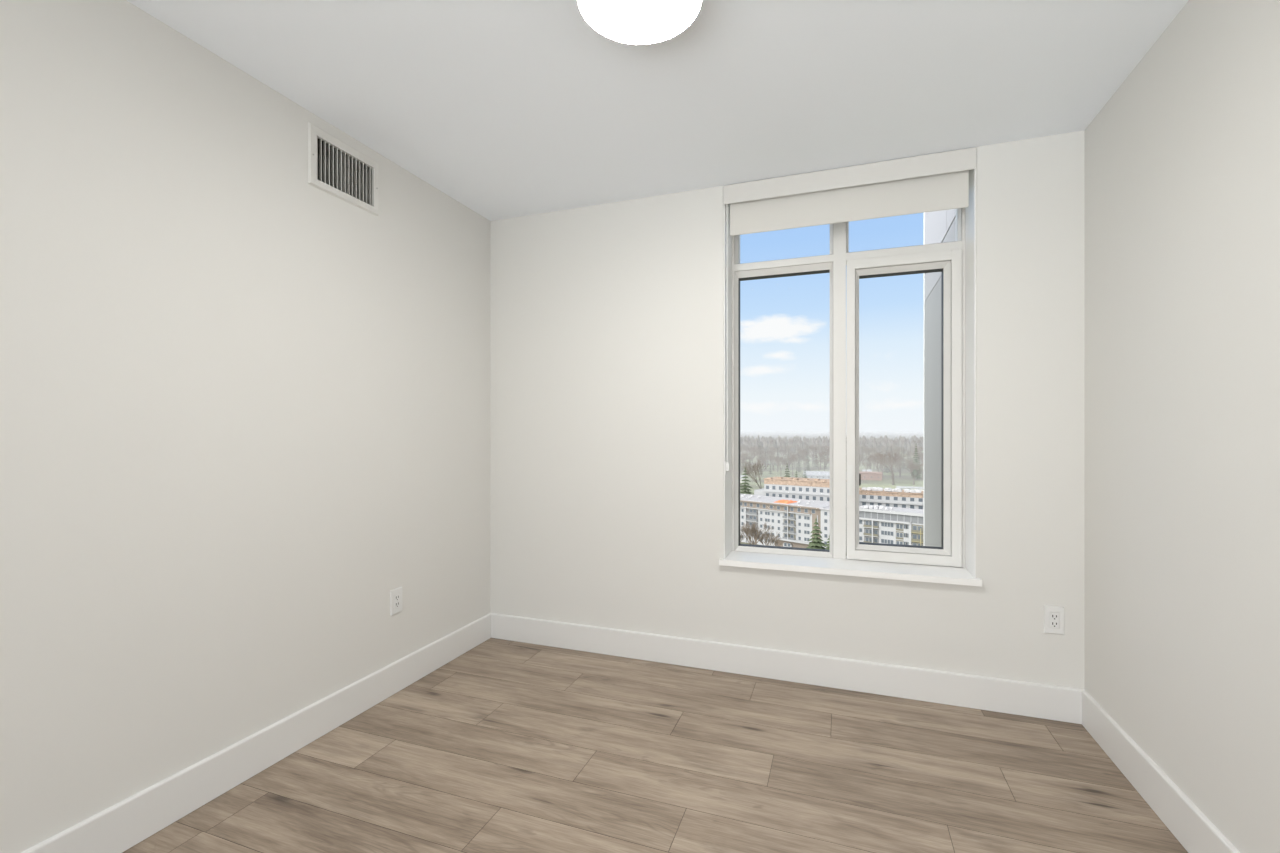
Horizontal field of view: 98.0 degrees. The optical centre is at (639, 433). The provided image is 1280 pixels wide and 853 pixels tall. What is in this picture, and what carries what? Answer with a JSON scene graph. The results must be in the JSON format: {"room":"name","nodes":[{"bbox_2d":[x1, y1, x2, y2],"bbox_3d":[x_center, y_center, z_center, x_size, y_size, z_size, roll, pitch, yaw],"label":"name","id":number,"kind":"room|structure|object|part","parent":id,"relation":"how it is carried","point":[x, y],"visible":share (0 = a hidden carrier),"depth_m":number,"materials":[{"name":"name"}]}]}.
{"room":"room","nodes":[
{"label":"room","id":0,"kind":"room"},
{"bbox_2d":[0,0,489,852],"bbox_3d":[-1.776,-0.028,1.000,0.150,2.440,4.873,0,0,20],"label":"wall","id":1,"kind":"structure","parent":0,"point":[245,404],"depth_m":1.78,"materials":[{"name":"white paint"}]},
{"bbox_2d":[21,614,490,852],"bbox_3d":[-1.676,1.120,1.036,0.014,0.140,4.709,0,0,20],"label":"baseboard","id":2,"kind":"structure","parent":1,"relation":"attached to","point":[121,826],"depth_m":1.90,"materials":[{"name":"white paint"}]},
{"bbox_2d":[308,122,378,215],"bbox_3d":[-1.275,-1.085,2.329,0.130,0.240,0.347,0,0,20],"label":"air vent","id":3,"kind":"object","parent":1,"relation":"in","point":[336,168],"visible":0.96,"depth_m":2.33,"materials":[{"name":"silver metal"}]},
{"bbox_2d":[390,587,401,615],"bbox_3d":[-1.124,0.773,2.571,0.008,0.115,0.071,0,0,20],"label":"wall outlet","id":4,"kind":"object","parent":1,"relation":"attached to","point":[395,594],"visible":1,"depth_m":2.56,"materials":[{"name":"white plastic"}]},
{"bbox_2d":[394,593,399,608],"bbox_3d":[-1.124,0.773,2.571,0.006,0.066,0.033,0,0,20],"label":"receptacle","id":5,"kind":"object","parent":4,"relation":"attached to","point":[396,595],"depth_m":2.57,"materials":[{"name":"white plastic"}]},
{"bbox_2d":[122,638,1187,852],"bbox_3d":[-0.328,1.193,0.556,2.877,0.002,4.723,0,0,20],"label":"floor","id":6,"kind":"structure","parent":0,"point":[506,746],"depth_m":1.92,"materials":[{"name":"brown wood"}]},
{"bbox_2d":[127,0,1188,220],"bbox_3d":[-0.304,-1.373,0.620,3.177,0.250,5.160,0,0,20],"label":"ceiling","id":7,"kind":"structure","parent":0,"point":[507,109],"depth_m":1.95,"materials":[{"name":"white paint"}]},
{"bbox_2d":[576,0,702,44],"bbox_3d":[-0.001,-1.204,1.516,0.345,0.088,0.345,0,0,20],"label":"ceiling lamp","id":8,"kind":"object","parent":7,"relation":"attached to","point":[635,22],"visible":1,"depth_m":1.56,"materials":[{"name":"white plastic"}]},
{"bbox_2d":[490,130,1084,688],"bbox_3d":[0.524,-0.028,2.912,3.177,2.440,0.287,0,0,20],"label":"wall","id":9,"kind":"structure","parent":0,"point":[607,320],"depth_m":2.84,"materials":[{"name":"white paint"}]},
{"bbox_2d":[489,613,1085,723],"bbox_3d":[0.473,1.120,2.770,2.877,0.140,0.014,0,0,20],"label":"baseboard","id":10,"kind":"structure","parent":9,"relation":"attached to","point":[1044,701],"depth_m":2.64,"materials":[{"name":"white paint"}]},
{"bbox_2d":[719,167,981,586],"bbox_3d":[0.985,-0.277,2.730,1.144,1.938,0.311,0,0,20],"label":"window","id":11,"kind":"structure","parent":9,"relation":"in","point":[954,562],"depth_m":2.72,"materials":[{"name":"white plastic"}]},
{"bbox_3d":[0.760,-1.046,2.950,0.489,0.288,0.051,0,0,20],"label":"exterior frame","id":12,"kind":"part","parent":11,"relation":"part of","materials":[{"name":"white plastic"}]},
{"bbox_3d":[0.760,-0.117,2.950,0.489,1.466,0.051,0,0,20],"label":"exterior frame","id":13,"kind":"part","parent":11,"relation":"part of","materials":[{"name":"grey"}]},
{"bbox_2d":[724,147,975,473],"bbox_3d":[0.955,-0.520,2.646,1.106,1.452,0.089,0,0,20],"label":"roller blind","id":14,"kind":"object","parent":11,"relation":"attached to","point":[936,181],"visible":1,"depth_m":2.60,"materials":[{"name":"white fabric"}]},
{"bbox_3d":[0.443,-0.506,2.815,0.007,1.332,0.040,0,0,17],"label":"bead chain","id":15,"kind":"part","parent":14,"relation":"part of","materials":[{"name":"white plastic"}]},
{"bbox_3d":[0.971,0.642,2.691,1.144,0.028,0.227,0,0,20],"label":"sill","id":16,"kind":"part","parent":11,"relation":"part of","materials":[{"name":"white"}]},
{"bbox_3d":[1.046,0.231,2.768,0.023,0.150,0.005,0,0,20],"label":"latch plate","id":17,"kind":"part","parent":11,"relation":"part of","materials":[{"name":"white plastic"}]},
{"bbox_3d":[1.044,0.229,2.761,0.012,0.115,0.010,0,0,20],"label":"latch lever","id":18,"kind":"part","parent":11,"relation":"part of","materials":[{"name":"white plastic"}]},
{"bbox_3d":[1.288,-0.119,2.759,0.416,1.386,0.051,0,0,20],"label":"exterior frame","id":19,"kind":"part","parent":11,"relation":"part of","materials":[{"name":"grey"}]},
{"bbox_3d":[1.280,-0.120,2.719,0.507,1.491,0.062,0,0,20],"label":"sash frame","id":20,"kind":"part","parent":11,"relation":"part of","materials":[{"name":"white plastic"}]},
{"bbox_3d":[1.293,-1.046,2.757,0.510,0.288,0.051,0,0,20],"label":"exterior frame","id":21,"kind":"part","parent":11,"relation":"part of","materials":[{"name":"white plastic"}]},
{"bbox_2d":[1044,605,1063,634],"bbox_3d":[1.728,0.777,2.320,0.071,0.115,0.008,0,0,20],"label":"wall outlet","id":22,"kind":"object","parent":9,"relation":"attached to","point":[1053,615],"visible":1,"depth_m":2.32,"materials":[{"name":"white plastic"}]},
{"bbox_2d":[1050,612,1058,628],"bbox_3d":[1.727,0.777,2.319,0.033,0.066,0.006,0,0,20],"label":"receptacle","id":23,"kind":"object","parent":22,"relation":"attached to","point":[1054,616],"depth_m":2.32,"materials":[{"name":"white plastic"}]},
{"bbox_2d":[923,209,955,546],"bbox_3d":[2.043,2.692,3.534,0.208,21.000,1.815,0,0,20],"label":"wall","id":24,"kind":"structure","parent":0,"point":[938,226],"depth_m":4.06,"materials":[{"name":"metal"}]},
{"bbox_3d":[2.346,2.692,4.373,0.208,21.000,0.030,0,0,20],"label":"corner trim","id":25,"kind":"part","parent":24,"relation":"part of","materials":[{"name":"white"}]},
{"bbox_2d":[1085,0,1279,852],"bbox_3d":[1.070,-0.028,-0.029,0.150,2.440,4.873,0,0,20],"label":"wall","id":26,"kind":"structure","parent":0,"point":[1182,160],"depth_m":1.59,"materials":[{"name":"white paint"}]},
{"bbox_2d":[1082,690,1239,852],"bbox_3d":[1.016,1.120,0.063,0.014,0.140,4.709,0,0,20],"label":"baseboard","id":27,"kind":"structure","parent":26,"relation":"attached to","point":[1195,832],"depth_m":1.75,"materials":[{"name":"white paint"}]},
{"label":"outside","id":28,"kind":"structure","parent":0,"visible":0},
{"bbox_2d":[740,448,922,544],"bbox_3d":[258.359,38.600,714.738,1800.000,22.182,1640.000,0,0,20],"label":"ground","id":29,"kind":"structure","parent":28,"point":[905,479],"depth_m":692.79,"materials":[{"name":"white snow"}]},
{"bbox_2d":[740,468,753,494],"bbox_3d":[62.371,34.892,329.640,16.999,31.600,16.844,0,0,20],"label":"conifer tree","id":30,"kind":"object","parent":29,"relation":"on","point":[744,490],"visible":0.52,"depth_m":328.45,"materials":[{"name":"green plant"}]},
{"bbox_2d":[742,460,767,488],"bbox_3d":[77.447,34.032,376.274,20.176,33.480,19.080,0,0,20],"label":"bare tree","id":31,"kind":"object","parent":29,"relation":"on","point":[754,472],"visible":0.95,"depth_m":377.36,"materials":[{"name":"grey plant"}]},
{"bbox_2d":[740,520,771,544],"bbox_3d":[42.253,41.152,201.870,12.862,19.520,10.875,0,0,20],"label":"bare tree","id":32,"kind":"object","parent":29,"relation":"on","point":[753,528],"visible":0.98,"depth_m":201.52,"materials":[{"name":"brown plant"}]},
{"bbox_2d":[758,452,762,474],"bbox_3d":[144.057,36.101,665.882,8.722,29.659,7.938,0,0,-43],"label":"conifer","id":33,"kind":"object","parent":29,"relation":"on","point":[760,471],"visible":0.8,"depth_m":665.28,"materials":[{"name":"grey plant"}]},
{"bbox_2d":[757,529,781,545],"bbox_3d":[46.115,42.542,202.014,12.040,16.500,8.864,0,0,20],"label":"bare tree","id":34,"kind":"object","parent":29,"relation":"on","point":[770,537],"visible":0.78,"depth_m":201.32,"materials":[{"name":"grey plant"}]},
{"bbox_2d":[775,458,787,469],"bbox_3d":[166.626,38.366,656.513,13.956,25.056,15.710,0,0,-22],"label":"bare tree","id":35,"kind":"object","parent":29,"relation":"on","point":[778,464],"visible":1,"depth_m":656.72,"materials":[{"name":"grey plant"}]},
{"bbox_2d":[740,494,829,549],"bbox_3d":[63.487,40.417,251.700,59.581,20.550,22.620,0,0,45],"label":"apartment building","id":36,"kind":"structure","parent":29,"relation":"on","point":[793,523],"depth_m":240.42,"materials":[{"name":"grey concrete"}]},
{"bbox_2d":[775,500,796,503],"bbox_3d":[64.348,29.688,245.333,7.236,0.906,9.000,0,0,45],"label":"tarp","id":37,"kind":"object","parent":36,"relation":"on","point":[778,501],"visible":1,"depth_m":243.22,"materials":[{"name":"orange plastic"}]},
{"bbox_3d":[63.334,38.542,238.447,0.342,14.900,0.400,0,0,45],"label":"post","id":38,"kind":"part","parent":36,"relation":"part of","materials":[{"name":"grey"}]},
{"bbox_2d":[779,459,791,474],"bbox_3d":[171.261,39.953,655.526,14.891,21.606,16.763,0,0,0],"label":"bare tree","id":39,"kind":"object","parent":29,"relation":"on","point":[786,462],"visible":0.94,"depth_m":654.00,"materials":[{"name":"grey plant"}]},
{"bbox_2d":[784,464,790,476],"bbox_3d":[105.967,35.632,399.800,13.584,30.020,13.709,0,0,35],"label":"conifer tree","id":40,"kind":"object","parent":29,"relation":"on","point":[786,475],"visible":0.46,"depth_m":399.20,"materials":[{"name":"green plant"}]},
{"bbox_2d":[754,477,829,501],"bbox_3d":[81.268,36.442,281.275,44.507,28.500,16.400,0,0,37],"label":"apartment building","id":41,"kind":"structure","parent":29,"relation":"on","point":[786,487],"depth_m":275.04,"materials":[{"name":"grey concrete"}]},
{"bbox_2d":[788,455,795,475],"bbox_3d":[179.865,37.655,658.146,14.726,26.601,16.577,0,0,41],"label":"bare tree","id":42,"kind":"object","parent":29,"relation":"on","point":[792,458],"visible":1,"depth_m":656.88,"materials":[{"name":"grey plant"}]},
{"bbox_2d":[793,453,806,469],"bbox_3d":[212.618,36.358,740.073,16.100,27.119,20.183,0,0,-35],"label":"bare tree","id":43,"kind":"object","parent":29,"relation":"on","point":[798,453],"visible":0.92,"depth_m":738.64,"materials":[{"name":"grey plant"}]},
{"bbox_2d":[800,450,809,460],"bbox_3d":[236.903,35.283,799.904,19.392,26.940,17.227,0,0,-24],"label":"bare tree","id":44,"kind":"object","parent":29,"relation":"on","point":[803,452],"visible":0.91,"depth_m":799.25,"materials":[{"name":"grey plant"}]},
{"bbox_2d":[806,518,825,548],"bbox_3d":[59.912,39.507,189.619,12.402,22.470,12.292,0,0,20],"label":"conifer tree","id":45,"kind":"object","parent":29,"relation":"on","point":[817,543],"visible":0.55,"depth_m":188.66,"materials":[{"name":"green plant"}]},
{"bbox_2d":[803,471,829,478],"bbox_3d":[213.079,46.442,624.773,55.800,8.500,41.000,0,0,20],"label":"warehouse","id":46,"kind":"structure","parent":29,"relation":"on","point":[811,474],"depth_m":613.93,"materials":[{"name":"grey"}]},
{"bbox_2d":[813,453,825,469],"bbox_3d":[242.917,36.094,743.277,23.832,27.009,19.011,0,0,-36],"label":"bare tree","id":47,"kind":"object","parent":29,"relation":"on","point":[822,455],"visible":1,"depth_m":744.62,"materials":[{"name":"grey plant"}]},
{"bbox_2d":[822,457,829,470],"bbox_3d":[233.333,39.059,699.162,13.445,22.204,15.595,0,0,-2],"label":"bare tree","id":48,"kind":"object","parent":29,"relation":"on","point":[824,459],"visible":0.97,"depth_m":698.74,"materials":[{"name":"grey plant"}]},
{"bbox_2d":[825,534,829,549],"bbox_3d":[63.321,41.932,185.295,10.105,17.120,10.016,0,0,-37],"label":"conifer tree","id":49,"kind":"object","parent":29,"relation":"on","point":[826,545],"visible":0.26,"depth_m":185.24,"materials":[{"name":"green plant"}]},
{"bbox_2d":[740,435,922,453],"bbox_3d":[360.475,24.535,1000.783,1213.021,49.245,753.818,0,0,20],"label":"woodland","id":50,"kind":"object","parent":29,"relation":"on","point":[872,442],"visible":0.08,"depth_m":1143.90,"materials":[{"name":"grey plant"}]},
{"bbox_2d":[859,471,882,480],"bbox_3d":[247.677,45.842,604.292,27.800,9.700,19.000,0,0,20],"label":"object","id":51,"kind":"object","parent":29,"relation":"on","point":[865,475],"visible":0.69,"depth_m":595.48,"materials":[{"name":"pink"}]},
{"bbox_2d":[871,457,883,471],"bbox_3d":[285.316,38.195,665.461,16.636,24.534,18.727,0,0,-17],"label":"bare tree","id":52,"kind":"object","parent":29,"relation":"on","point":[872,460],"visible":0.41,"depth_m":665.93,"materials":[{"name":"grey plant"}]},
{"bbox_2d":[875,460,886,477],"bbox_3d":[275.651,39.239,630.511,16.038,23.088,18.053,0,0,8],"label":"bare tree","id":53,"kind":"object","parent":29,"relation":"on","point":[881,465],"visible":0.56,"depth_m":630.79,"materials":[{"name":"grey plant"}]},
{"bbox_2d":[866,451,905,484],"bbox_3d":[240.849,33.372,541.075,41.582,34.680,30.048,0,0,20],"label":"bare tree","id":54,"kind":"object","parent":29,"relation":"on","point":[880,455],"visible":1,"depth_m":539.42,"materials":[{"name":"grey plant"}]},
{"bbox_2d":[859,485,922,488],"bbox_3d":[234.808,49.622,476.028,102.000,0.100,115.000,0,0,20],"label":"lawn","id":55,"kind":"structure","parent":29,"relation":"on","point":[860,486],"depth_m":523.20,"materials":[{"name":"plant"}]},
{"bbox_2d":[859,505,922,545],"bbox_3d":[102.884,39.892,212.326,38.679,21.600,16.600,0,0,42],"label":"apartment building","id":56,"kind":"structure","parent":29,"relation":"on","point":[897,525],"depth_m":210.98,"materials":[{"name":"grey concrete"}]},
{"bbox_3d":[88.988,38.932,214.616,5.459,0.880,0.060,0,0,42],"label":"balcony railing","id":57,"kind":"part","parent":56,"relation":"part of","materials":[{"name":"yellow"}]},
{"bbox_3d":[88.988,35.732,214.616,5.459,0.880,0.060,0,0,42],"label":"balcony railing","id":58,"kind":"part","parent":56,"relation":"part of","materials":[{"name":"yellow"}]},
{"bbox_3d":[89.715,42.042,214.428,0.429,17.300,0.950,0,0,42],"label":"post","id":59,"kind":"part","parent":56,"relation":"part of","materials":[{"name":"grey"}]},
{"bbox_2d":[859,488,922,508],"bbox_3d":[123.507,39.092,267.154,41.305,23.200,15.700,0,0,33],"label":"apartment building","id":60,"kind":"structure","parent":29,"relation":"on","point":[902,499],"depth_m":261.93,"materials":[{"name":"grey concrete"}]},
{"bbox_2d":[893,454,904,475],"bbox_3d":[304.394,37.344,653.889,15.653,26.478,18.157,0,0,-25],"label":"bare tree","id":61,"kind":"object","parent":29,"relation":"on","point":[899,459],"visible":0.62,"depth_m":652.25,"materials":[{"name":"grey plant"}]},
{"bbox_2d":[893,462,906,476],"bbox_3d":[294.763,40.183,632.219,16.250,20.846,14.010,0,0,-3],"label":"bare tree","id":62,"kind":"object","parent":29,"relation":"on","point":[900,464],"visible":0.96,"depth_m":631.18,"materials":[{"name":"grey plant"}]},
{"bbox_2d":[896,486,922,490],"bbox_3d":[245.782,48.192,478.441,45.800,5.000,15.000,0,0,20],"label":"warehouse","id":63,"kind":"structure","parent":29,"relation":"on","point":[901,487],"depth_m":477.78,"materials":[{"name":"grey"}]},
{"bbox_2d":[903,462,922,484],"bbox_3d":[266.646,38.812,537.959,22.536,23.120,31.187,0,0,1],"label":"bare tree","id":64,"kind":"object","parent":29,"relation":"on","point":[914,464],"visible":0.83,"depth_m":538.23,"materials":[{"name":"grey plant"}]},
{"bbox_2d":[910,446,921,479],"bbox_3d":[297.734,30.452,599.396,14.257,41.080,14.127,0,0,-32],"label":"conifer tree","id":65,"kind":"object","parent":29,"relation":"on","point":[914,472],"visible":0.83,"depth_m":597.23,"materials":[{"name":"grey plant"}]},
{"bbox_2d":[912,452,922,469],"bbox_3d":[349.539,36.091,694.097,18.973,27.589,16.357,0,0,-16],"label":"bare tree","id":66,"kind":"object","parent":29,"relation":"on","point":[919,455],"visible":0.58,"depth_m":694.23,"materials":[{"name":"grey plant"}]}
]}

